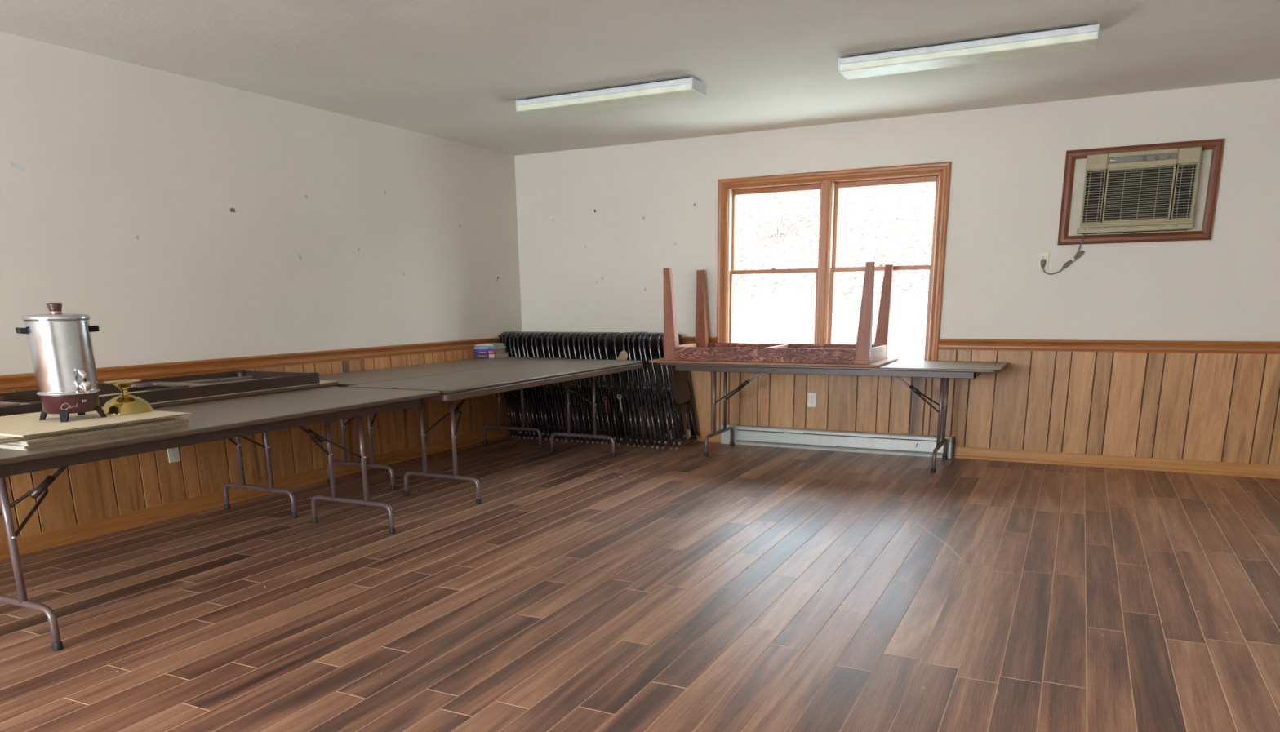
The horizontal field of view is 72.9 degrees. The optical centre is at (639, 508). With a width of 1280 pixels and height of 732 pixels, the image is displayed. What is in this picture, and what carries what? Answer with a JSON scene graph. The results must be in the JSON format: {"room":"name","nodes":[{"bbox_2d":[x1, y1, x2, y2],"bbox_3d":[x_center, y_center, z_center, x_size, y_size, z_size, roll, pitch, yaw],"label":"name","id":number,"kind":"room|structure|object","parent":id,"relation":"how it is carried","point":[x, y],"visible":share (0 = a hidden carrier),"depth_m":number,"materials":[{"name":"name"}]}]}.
{"room":"event hall","nodes":[
{"label":"event hall","id":0,"kind":"room"},
{"bbox_2d":[0,31,525,542],"bbox_3d":[-3.501,-0.796,3.382,0.160,2.440,10.550,6,15,26],"label":"wall","id":1,"kind":"structure","parent":0,"point":[189,219],"depth_m":5.17,"materials":[{"name":"beige paint"}]},
{"bbox_2d":[10,161,25,172],"bbox_3d":[-2.970,-1.631,4.136,0.001,0.045,0.068,6,15,26],"label":"tape strip","id":2,"kind":"object","parent":1,"relation":"attached to","point":[14,165],"visible":1,"depth_m":4.14,"materials":[{"name":"white plastic"}]},
{"bbox_2d":[167,447,180,462],"bbox_3d":[-2.682,-0.321,4.979,0.009,0.115,0.070,6,15,26],"label":"wall outlet","id":3,"kind":"object","parent":1,"relation":"attached to","point":[173,453],"visible":0.73,"depth_m":4.98,"materials":[{"name":"plastic"}]},
{"bbox_2d":[171,453,177,458],"bbox_3d":[-2.680,-0.301,4.982,0.003,0.028,0.034,6,15,26],"label":"receptacle","id":4,"kind":"object","parent":3,"relation":"attached to","point":[174,455],"depth_m":4.98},
{"bbox_2d":[0,337,498,392],"bbox_3d":[-3.385,-0.434,3.499,0.034,0.079,10.400,6,15,26],"label":"trim","id":5,"kind":"structure","parent":1,"relation":"attached to","point":[17,382],"depth_m":5.35,"materials":[{"name":"brown wood"}]},
{"bbox_2d":[0,422,527,560],"bbox_3d":[-3.378,0.340,3.688,0.026,0.086,10.400,6,15,26],"label":"baseboard","id":6,"kind":"structure","parent":1,"relation":"attached to","point":[42,541],"depth_m":5.14,"materials":[{"name":"brown wood"}]},
{"bbox_2d":[0,431,1279,731],"bbox_3d":[-0.724,0.682,2.416,5.950,0.050,10.400,6,15,26],"label":"floor","id":7,"kind":"structure","parent":0,"point":[1037,597],"depth_m":3.51,"materials":[{"name":"wood"}]},
{"bbox_2d":[0,386,439,651],"bbox_3d":[-1.950,-0.060,3.911,0.762,0.720,2.440,6,15,26],"label":"folding table","id":8,"kind":"object","parent":7,"relation":"on","point":[215,421],"visible":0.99,"depth_m":3.70,"materials":[{"name":"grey plastic"}]},
{"bbox_2d":[0,425,188,451],"bbox_3d":[-2.232,-0.293,3.343,0.642,0.007,0.617,6,15,26],"label":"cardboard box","id":9,"kind":"object","parent":8,"relation":"on","point":[184,426],"visible":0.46,"depth_m":3.14,"materials":[{"name":"beige cardboard"}]},
{"bbox_2d":[0,422,190,448],"bbox_3d":[-2.231,-0.301,3.340,0.645,0.007,0.629,6,15,26],"label":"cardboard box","id":10,"kind":"object","parent":9,"relation":"on","point":[11,446],"visible":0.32,"depth_m":3.12,"materials":[{"name":"beige cardboard"}]},
{"bbox_2d":[5,420,190,446],"bbox_3d":[-2.229,-0.311,3.348,0.640,0.007,0.619,6,15,26],"label":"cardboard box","id":11,"kind":"object","parent":10,"relation":"on","point":[188,421],"visible":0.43,"depth_m":3.15,"materials":[{"name":"beige cardboard"}]},
{"bbox_2d":[13,417,189,444],"bbox_3d":[-2.229,-0.317,3.339,0.646,0.007,0.617,6,15,26],"label":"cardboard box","id":12,"kind":"object","parent":11,"relation":"on","point":[176,420],"visible":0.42,"depth_m":3.16,"materials":[{"name":"beige cardboard"}]},
{"bbox_2d":[0,417,175,444],"bbox_3d":[-2.266,-0.315,3.300,0.614,0.007,0.654,6,15,26],"label":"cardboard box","id":13,"kind":"object","parent":12,"relation":"on","point":[166,419],"visible":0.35,"depth_m":3.13,"materials":[{"name":"beige cardboard"}]},
{"bbox_2d":[0,418,163,441],"bbox_3d":[-2.287,-0.315,3.271,0.602,0.007,0.661,6,15,26],"label":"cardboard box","id":14,"kind":"object","parent":13,"relation":"on","point":[2,438],"visible":0.06,"depth_m":2.96,"materials":[{"name":"beige cardboard"}]},
{"bbox_2d":[0,407,190,437],"bbox_3d":[-2.229,-0.339,3.332,0.648,0.007,0.634,6,15,26],"label":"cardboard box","id":15,"kind":"object","parent":14,"relation":"on","point":[23,425],"visible":0.75,"depth_m":3.26,"materials":[{"name":"beige cardboard"}]},
{"bbox_2d":[15,302,106,422],"bbox_3d":[-2.176,-0.558,3.292,0.247,0.435,0.218,0,14,3],"label":"urn","id":16,"kind":"object","parent":15,"relation":"on","point":[60,346],"visible":1,"depth_m":3.22,"materials":[{"name":"silver metal"}]},
{"bbox_2d":[102,379,154,414],"bbox_3d":[-2.090,-0.453,3.516,0.193,0.124,0.193,6,15,26],"label":"dish","id":17,"kind":"object","parent":15,"relation":"on","point":[126,403],"visible":0.96,"depth_m":3.48,"materials":[{"name":"gold metal"}]},
{"bbox_2d":[153,386,337,518],"bbox_3d":[-2.619,-0.135,4.261,0.750,0.720,2.440,6,15,26],"label":"folding table","id":18,"kind":"object","parent":7,"relation":"on","point":[271,488],"visible":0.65,"depth_m":4.97,"materials":[{"name":"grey laminate"}]},
{"bbox_2d":[0,369,338,416],"bbox_3d":[-2.615,-0.546,4.245,0.704,0.083,2.400,6,15,25],"label":"folding table","id":19,"kind":"object","parent":18,"relation":"on","point":[159,393],"visible":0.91,"depth_m":4.57,"materials":[{"name":"brown plastic"}]},
{"bbox_2d":[235,369,245,377],"bbox_3d":[-2.430,-0.810,5.278,0.051,0.060,0.051,6,15,25],"label":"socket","id":20,"kind":"object","parent":19,"relation":"attached to","point":[240,373],"depth_m":5.26,"materials":[{"name":"silver metal"}]},
{"bbox_2d":[319,356,565,490],"bbox_3d":[-1.479,-0.686,6.474,0.751,0.720,2.430,6,15,26],"label":"folding table","id":21,"kind":"object","parent":7,"relation":"on","point":[348,379],"visible":0.62,"depth_m":6.09,"materials":[{"name":"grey laminate"}]},
{"bbox_2d":[473,351,508,359],"bbox_3d":[-1.280,-1.314,7.438,0.215,0.041,0.226,4,15,21],"label":"book","id":22,"kind":"object","parent":21,"relation":"on","point":[500,355],"visible":0.94,"depth_m":7.35,"materials":[{"name":"black paper"}]},
{"bbox_2d":[475,349,506,353],"bbox_3d":[-1.282,-1.345,7.427,0.185,0.024,0.206,4,14,20],"label":"book","id":23,"kind":"object","parent":22,"relation":"on","point":[503,350],"visible":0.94,"depth_m":7.35,"materials":[{"name":"paper"}]},
{"bbox_2d":[474,347,505,351],"bbox_3d":[-1.283,-1.363,7.419,0.182,0.014,0.206,4,15,20],"label":"book","id":24,"kind":"object","parent":23,"relation":"on","point":[475,349],"visible":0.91,"depth_m":7.34,"materials":[{"name":"blue paper"}]},
{"bbox_2d":[473,346,506,349],"bbox_3d":[-1.291,-1.378,7.424,0.215,0.012,0.201,5,15,21],"label":"book","id":25,"kind":"object","parent":24,"relation":"on","point":[503,346],"visible":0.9,"depth_m":7.34,"materials":[{"name":"paper"}]},
{"bbox_2d":[475,345,504,347],"bbox_3d":[-1.286,-1.388,7.416,0.180,0.010,0.196,4,14,20],"label":"book","id":26,"kind":"object","parent":25,"relation":"on","point":[499,345],"visible":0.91,"depth_m":7.33,"materials":[{"name":"paper"}]},
{"bbox_2d":[474,344,504,346],"bbox_3d":[-1.291,-1.398,7.420,0.195,0.008,0.190,4,14,20],"label":"book","id":27,"kind":"object","parent":26,"relation":"on","point":[495,344],"visible":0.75,"depth_m":7.35,"materials":[{"name":"beige paper"}]},
{"bbox_2d":[475,342,502,345],"bbox_3d":[-1.286,-1.405,7.412,0.155,0.008,0.185,4,14,20],"label":"book","id":28,"kind":"object","parent":27,"relation":"on","point":[485,344],"visible":1,"depth_m":7.35,"materials":[{"name":"beige paper"}]},
{"bbox_2d":[347,359,642,504],"bbox_3d":[-0.845,-0.593,6.055,0.762,0.720,2.450,6,15,26],"label":"folding table","id":29,"kind":"object","parent":7,"relation":"on","point":[464,385],"visible":0.97,"depth_m":5.49,"materials":[{"name":"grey laminate"}]},
{"bbox_2d":[497,331,537,437],"bbox_3d":[-1.101,-1.132,7.871,0.158,0.932,0.422,6,15,26],"label":"folding chair","id":30,"kind":"object","parent":7,"relation":"on","point":[503,333],"visible":0.2,"depth_m":7.75,"materials":[{"name":"black plastic"}]},
{"bbox_2d":[501,331,542,437],"bbox_3d":[-1.072,-1.129,7.856,0.160,0.931,0.422,6,15,26],"label":"folding chair","id":31,"kind":"object","parent":7,"relation":"on","point":[506,333],"visible":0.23,"depth_m":7.73,"materials":[{"name":"black plastic"}]},
{"bbox_2d":[504,331,545,438],"bbox_3d":[-1.044,-1.126,7.842,0.158,0.932,0.422,6,15,26],"label":"folding chair","id":32,"kind":"object","parent":7,"relation":"on","point":[506,337],"visible":0.24,"depth_m":7.70,"materials":[{"name":"black plastic"}]},
{"bbox_2d":[508,331,550,438],"bbox_3d":[-0.996,-1.119,7.818,0.175,0.929,0.422,6,15,26],"label":"folding chair","id":33,"kind":"object","parent":7,"relation":"on","point":[510,337],"visible":0.23,"depth_m":7.67,"materials":[{"name":"black metal"}]},
{"bbox_2d":[512,331,553,438],"bbox_3d":[-0.959,-1.114,7.799,0.175,0.929,0.422,6,15,26],"label":"folding chair","id":34,"kind":"object","parent":7,"relation":"on","point":[514,338],"visible":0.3,"depth_m":7.65,"materials":[{"name":"black metal"}]},
{"bbox_2d":[515,331,556,439],"bbox_3d":[-0.923,-1.111,7.781,0.172,0.930,0.422,6,15,26],"label":"folding chair","id":35,"kind":"object","parent":7,"relation":"on","point":[518,337],"visible":0.2,"depth_m":7.63,"materials":[{"name":"black metal"}]},
{"bbox_2d":[520,331,561,439],"bbox_3d":[-0.877,-1.106,7.758,0.171,0.930,0.422,6,15,26],"label":"folding chair","id":36,"kind":"object","parent":7,"relation":"on","point":[523,344],"visible":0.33,"depth_m":7.62,"materials":[{"name":"black metal"}]},
{"bbox_2d":[524,331,565,435],"bbox_3d":[-0.843,-1.102,7.740,0.177,0.929,0.422,6,15,26],"label":"folding chair","id":37,"kind":"object","parent":7,"relation":"on","point":[527,338],"visible":0.25,"depth_m":7.59,"materials":[{"name":"black metal"}]},
{"bbox_2d":[530,331,571,439],"bbox_3d":[-0.791,-1.096,7.714,0.173,0.930,0.422,6,15,26],"label":"folding chair","id":38,"kind":"object","parent":7,"relation":"on","point":[532,337],"visible":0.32,"depth_m":7.57,"materials":[{"name":"black metal"}]},
{"bbox_2d":[534,331,574,439],"bbox_3d":[-0.754,-1.092,7.695,0.173,0.930,0.422,6,15,26],"label":"folding chair","id":39,"kind":"object","parent":7,"relation":"on","point":[537,338],"visible":0.25,"depth_m":7.55,"materials":[{"name":"black metal"}]},
{"bbox_2d":[540,332,582,440],"bbox_3d":[-0.693,-1.085,7.665,0.178,0.929,0.422,6,15,26],"label":"folding chair","id":40,"kind":"object","parent":7,"relation":"on","point":[544,340],"visible":0.33,"depth_m":7.51,"materials":[{"name":"black metal"}]},
{"bbox_2d":[546,331,586,440],"bbox_3d":[-0.645,-1.080,7.640,0.174,0.929,0.422,6,15,26],"label":"folding chair","id":41,"kind":"object","parent":7,"relation":"on","point":[548,341],"visible":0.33,"depth_m":7.49,"materials":[{"name":"black metal"}]},
{"bbox_2d":[550,332,588,441],"bbox_3d":[-0.610,-1.076,7.622,0.177,0.929,0.422,6,15,26],"label":"folding chair","id":42,"kind":"object","parent":7,"relation":"on","point":[553,339],"visible":0.16,"depth_m":7.47,"materials":[{"name":"black plastic"}]},
{"bbox_2d":[555,332,597,441],"bbox_3d":[-0.554,-1.070,7.594,0.174,0.929,0.422,6,15,26],"label":"folding chair","id":43,"kind":"object","parent":7,"relation":"on","point":[559,340],"visible":0.22,"depth_m":7.43,"materials":[{"name":"black plastic"}]},
{"bbox_2d":[561,332,602,442],"bbox_3d":[-0.504,-1.065,7.569,0.176,0.929,0.422,6,15,26],"label":"folding chair","id":44,"kind":"object","parent":7,"relation":"on","point":[564,338],"visible":0.24,"depth_m":7.42,"materials":[{"name":"black plastic"}]},
{"bbox_2d":[566,332,606,442],"bbox_3d":[-0.465,-1.061,7.548,0.172,0.930,0.422,6,15,26],"label":"folding chair","id":45,"kind":"object","parent":7,"relation":"on","point":[570,342],"visible":0.25,"depth_m":7.40,"materials":[{"name":"black plastic"}]},
{"bbox_2d":[572,332,612,443],"bbox_3d":[-0.414,-1.055,7.523,0.176,0.929,0.422,6,15,26],"label":"folding chair","id":46,"kind":"object","parent":7,"relation":"on","point":[580,383],"visible":0.28,"depth_m":7.37,"materials":[{"name":"black plastic"}]},
{"bbox_2d":[577,332,615,443],"bbox_3d":[-0.369,-1.050,7.500,0.177,0.929,0.422,6,15,26],"label":"folding chair","id":47,"kind":"object","parent":7,"relation":"on","point":[580,338],"visible":0.31,"depth_m":7.34,"materials":[{"name":"black plastic"}]},
{"bbox_2d":[582,332,622,444],"bbox_3d":[-0.328,-1.046,7.479,0.175,0.929,0.422,6,15,26],"label":"folding chair","id":48,"kind":"object","parent":7,"relation":"on","point":[584,338],"visible":0.3,"depth_m":7.32,"materials":[{"name":"black metal"}]},
{"bbox_2d":[586,332,625,444],"bbox_3d":[-0.288,-1.041,7.459,0.176,0.929,0.422,6,15,26],"label":"folding chair","id":49,"kind":"object","parent":7,"relation":"on","point":[588,338],"visible":0.26,"depth_m":7.32,"materials":[{"name":"black metal"}]},
{"bbox_2d":[591,332,631,444],"bbox_3d":[-0.247,-1.036,7.438,0.176,0.929,0.422,6,15,26],"label":"folding chair","id":50,"kind":"object","parent":7,"relation":"on","point":[594,340],"visible":0.29,"depth_m":7.29,"materials":[{"name":"black metal"}]},
{"bbox_2d":[596,332,635,444],"bbox_3d":[-0.200,-1.032,7.414,0.172,0.930,0.422,6,15,26],"label":"folding chair","id":51,"kind":"object","parent":7,"relation":"on","point":[606,380],"visible":0.33,"depth_m":7.26,"materials":[{"name":"black metal"}]},
{"bbox_2d":[602,396,608,415],"bbox_3d":[-0.291,-0.857,7.247,0.045,0.153,0.024,6,15,26],"label":"tie","id":52,"kind":"object","parent":51,"relation":"hanging from","point":[606,400],"visible":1,"depth_m":7.24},
{"bbox_2d":[603,332,639,445],"bbox_3d":[-0.144,-1.025,7.386,0.176,0.929,0.422,6,15,26],"label":"folding chair","id":53,"kind":"object","parent":7,"relation":"on","point":[608,340],"visible":0.38,"depth_m":7.25,"materials":[{"name":"black metal"}]},
{"bbox_2d":[613,332,652,445],"bbox_3d":[-0.065,-1.017,7.346,0.175,0.929,0.422,6,15,26],"label":"folding chair","id":54,"kind":"object","parent":7,"relation":"on","point":[618,341],"visible":0.31,"depth_m":7.21,"materials":[{"name":"black metal"}]},
{"bbox_2d":[617,394,622,412],"bbox_3d":[-0.169,-0.872,7.176,0.045,0.148,0.024,6,15,26],"label":"tie","id":55,"kind":"object","parent":54,"relation":"hanging from","point":[620,397],"visible":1,"depth_m":7.16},
{"bbox_2d":[622,331,657,446],"bbox_3d":[0.000,-1.010,7.305,0.149,0.933,0.422,6,15,26],"label":"folding chair","id":56,"kind":"object","parent":7,"relation":"on","point":[624,337],"visible":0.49,"depth_m":7.15,"materials":[{"name":"black plastic"}]},
{"bbox_2d":[617,351,628,359],"bbox_3d":[-0.147,-1.218,7.090,0.112,0.142,0.012,6,15,26],"label":"scrap","id":57,"kind":"object","parent":56,"relation":"attached to","point":[624,355],"visible":0.52,"depth_m":7.07,"materials":[{"name":"beige paper"}]},
{"bbox_2d":[626,331,662,447],"bbox_3d":[0.040,-1.006,7.285,0.148,0.933,0.422,6,15,26],"label":"folding chair","id":58,"kind":"object","parent":7,"relation":"on","point":[631,356],"visible":0.42,"depth_m":7.13,"materials":[{"name":"black plastic"}]},
{"bbox_2d":[631,332,667,447],"bbox_3d":[0.082,-1.001,7.264,0.153,0.932,0.422,6,15,26],"label":"folding chair","id":59,"kind":"object","parent":7,"relation":"on","point":[640,384],"visible":0.48,"depth_m":7.12,"materials":[{"name":"black plastic"}]},
{"bbox_2d":[637,332,671,448],"bbox_3d":[0.139,-0.993,7.236,0.174,0.929,0.422,6,15,26],"label":"folding chair","id":60,"kind":"object","parent":7,"relation":"on","point":[640,339],"visible":0.41,"depth_m":7.08,"materials":[{"name":"black plastic"}]},
{"bbox_2d":[641,332,679,448],"bbox_3d":[0.175,-0.989,7.217,0.176,0.929,0.422,6,15,26],"label":"folding chair","id":61,"kind":"object","parent":7,"relation":"on","point":[645,340],"visible":0.47,"depth_m":7.06,"materials":[{"name":"black plastic"}]},
{"bbox_2d":[648,332,685,448],"bbox_3d":[0.222,-0.983,7.193,0.177,0.929,0.422,6,15,26],"label":"folding chair","id":62,"kind":"object","parent":7,"relation":"on","point":[652,340],"visible":0.5,"depth_m":7.06,"materials":[{"name":"black plastic"}]},
{"bbox_2d":[656,333,693,448],"bbox_3d":[0.291,-0.976,7.158,0.176,0.929,0.422,6,15,26],"label":"folding chair","id":63,"kind":"object","parent":7,"relation":"on","point":[660,346],"visible":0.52,"depth_m":7.01,"materials":[{"name":"black metal"}]},
{"bbox_2d":[662,333,698,449],"bbox_3d":[0.333,-0.973,7.144,0.177,0.929,0.422,6,15,26],"label":"folding chair","id":64,"kind":"object","parent":7,"relation":"on","point":[679,385],"visible":0.62,"depth_m":7.08,"materials":[{"name":"black plastic"}]},
{"bbox_2d":[685,429,691,439],"bbox_3d":[0.406,-0.623,7.277,0.050,0.080,0.010,6,15,26],"label":"scrap","id":65,"kind":"object","parent":64,"relation":"on","point":[688,432],"visible":1,"depth_m":7.27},
{"bbox_2d":[657,360,1008,473],"bbox_3d":[1.391,-0.735,6.518,2.450,0.720,0.744,6,15,26],"label":"folding table","id":66,"kind":"object","parent":7,"relation":"on","point":[946,370],"visible":0.89,"depth_m":6.15,"materials":[{"name":"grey laminate"}]},
{"bbox_2d":[648,262,898,367],"bbox_3d":[1.008,-1.455,6.502,1.722,0.695,0.780,6,15,26],"label":"wooden table","id":67,"kind":"object","parent":66,"relation":"on","point":[864,353],"visible":1,"depth_m":6.40,"materials":[{"name":"red wood"}]},
{"bbox_2d":[0,0,1279,155],"bbox_3d":[-0.759,-1.758,1.821,6.250,0.106,10.690,6,15,26],"label":"ceiling","id":68,"kind":"structure","parent":0,"point":[455,70],"depth_m":4.49,"materials":[{"name":"paint"}]},
{"bbox_2d":[515,76,706,117],"bbox_3d":[-0.196,-2.520,5.311,1.212,0.080,0.212,6,15,26],"label":"ceiling light","id":69,"kind":"object","parent":68,"relation":"attached to","point":[686,87],"visible":1,"depth_m":5.23,"materials":[{"name":"plastic"}]},
{"bbox_2d":[837,23,1099,79],"bbox_3d":[1.652,-2.332,4.431,1.233,0.080,0.210,6,15,26],"label":"ceiling light","id":70,"kind":"object","parent":68,"relation":"attached to","point":[1084,37],"visible":1,"depth_m":4.36,"materials":[{"name":"plastic"}]},
{"bbox_2d":[514,78,1279,465],"bbox_3d":[1.600,-1.667,6.700,6.250,2.440,0.150,6,15,26],"label":"wall","id":71,"kind":"structure","parent":0,"point":[599,228],"depth_m":6.11,"materials":[{"name":"beige paint"}]},
{"bbox_2d":[527,421,720,443],"bbox_3d":[-0.181,-0.689,7.764,1.963,0.086,0.026,6,15,26],"label":"baseboard","id":72,"kind":"structure","parent":71,"relation":"attached to","point":[702,435],"depth_m":7.43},
{"bbox_2d":[681,337,716,344],"bbox_3d":[-0.215,-1.465,7.584,1.901,0.079,0.034,6,15,26],"label":"trim","id":73,"kind":"structure","parent":71,"relation":"attached to","point":[686,340],"depth_m":7.26,"materials":[{"name":"brown wood"}]},
{"bbox_2d":[807,392,816,407],"bbox_3d":[1.374,-0.866,6.924,0.070,0.115,0.009,6,15,26],"label":"wall outlet","id":74,"kind":"object","parent":71,"relation":"attached to","point":[811,397],"visible":1,"depth_m":6.92,"materials":[{"name":"plastic"}]},
{"bbox_2d":[716,161,951,360],"bbox_3d":[1.449,-1.820,6.728,1.758,1.489,0.170,6,15,26],"label":"window","id":75,"kind":"structure","parent":71,"relation":"in","point":[829,183],"depth_m":6.63,"materials":[{"name":"brown wood"}]},
{"bbox_2d":[720,424,955,458],"bbox_3d":[1.524,-0.540,6.895,1.855,0.161,0.066,6,15,26],"label":"baseboard heater","id":76,"kind":"object","parent":71,"relation":"attached to","point":[886,443],"visible":0.87,"depth_m":6.85,"materials":[{"name":"white metal"}]},
{"bbox_2d":[1036,252,1049,269],"bbox_3d":[2.793,-1.714,5.998,0.070,0.115,0.009,6,15,26],"label":"wall outlet","id":77,"kind":"object","parent":71,"relation":"attached to","point":[1042,255],"visible":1,"depth_m":5.99,"materials":[{"name":"plastic"}]},
{"bbox_2d":[1040,255,1046,259],"bbox_3d":[2.792,-1.733,5.992,0.034,0.028,0.003,6,15,26],"label":"receptacle","id":78,"kind":"object","parent":77,"relation":"attached to","point":[1042,257],"depth_m":5.99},
{"bbox_2d":[938,338,1279,354],"bbox_3d":[3.222,-1.107,5.916,2.257,0.079,0.034,6,15,26],"label":"trim","id":79,"kind":"structure","parent":71,"relation":"attached to","point":[1060,345],"depth_m":5.89,"materials":[{"name":"brown wood"}]},
{"bbox_2d":[954,446,1279,479],"bbox_3d":[3.308,-0.326,6.071,2.092,0.086,0.026,6,15,26],"label":"baseboard","id":80,"kind":"structure","parent":71,"relation":"attached to","point":[1251,470],"depth_m":6.04,"materials":[{"name":"brown wood"}]},
{"bbox_2d":[1040,146,1212,275],"bbox_3d":[3.201,-1.949,5.755,0.933,0.753,0.249,6,15,26],"label":"air conditioner","id":81,"kind":"object","parent":71,"relation":"attached to","point":[1158,190],"visible":1,"depth_m":5.60,"materials":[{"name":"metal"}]},
{"bbox_2d":[1081,168,1106,223],"bbox_3d":[2.994,-2.056,5.716,0.114,0.332,0.033,6,15,26],"label":"grille","id":82,"kind":"object","parent":81,"relation":"attached to","point":[1094,199],"depth_m":5.72,"materials":[{"name":"beige plastic"}]},
{"bbox_2d":[1102,164,1176,222],"bbox_3d":[3.224,-2.032,5.605,0.384,0.332,0.033,6,15,26],"label":"grille","id":83,"kind":"object","parent":81,"relation":"attached to","point":[1131,193],"depth_m":5.60,"materials":[{"name":"beige plastic"}]},
{"bbox_2d":[1170,162,1198,219],"bbox_3d":[3.452,-2.009,5.494,0.110,0.332,0.033,6,15,26],"label":"grille","id":84,"kind":"object","parent":81,"relation":"attached to","point":[1184,175],"depth_m":5.49,"materials":[{"name":"beige plastic"}]},
{"bbox_2d":[1057,137,1225,245],"bbox_3d":[3.256,-2.056,5.671,0.892,0.606,0.018,6,15,26],"label":"trim","id":85,"kind":"structure","parent":71,"relation":"attached to","point":[1217,145],"depth_m":5.65,"materials":[{"name":"brown wood"}]},
{"label":"outside","id":86,"kind":"structure","parent":0,"visible":0},
{"bbox_2d":[732,182,936,359],"bbox_3d":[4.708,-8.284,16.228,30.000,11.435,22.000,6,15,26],"label":"window glass","id":87,"kind":"object","parent":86,"point":[884,224],"visible":0.02,"depth_m":12.72,"materials":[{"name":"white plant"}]},
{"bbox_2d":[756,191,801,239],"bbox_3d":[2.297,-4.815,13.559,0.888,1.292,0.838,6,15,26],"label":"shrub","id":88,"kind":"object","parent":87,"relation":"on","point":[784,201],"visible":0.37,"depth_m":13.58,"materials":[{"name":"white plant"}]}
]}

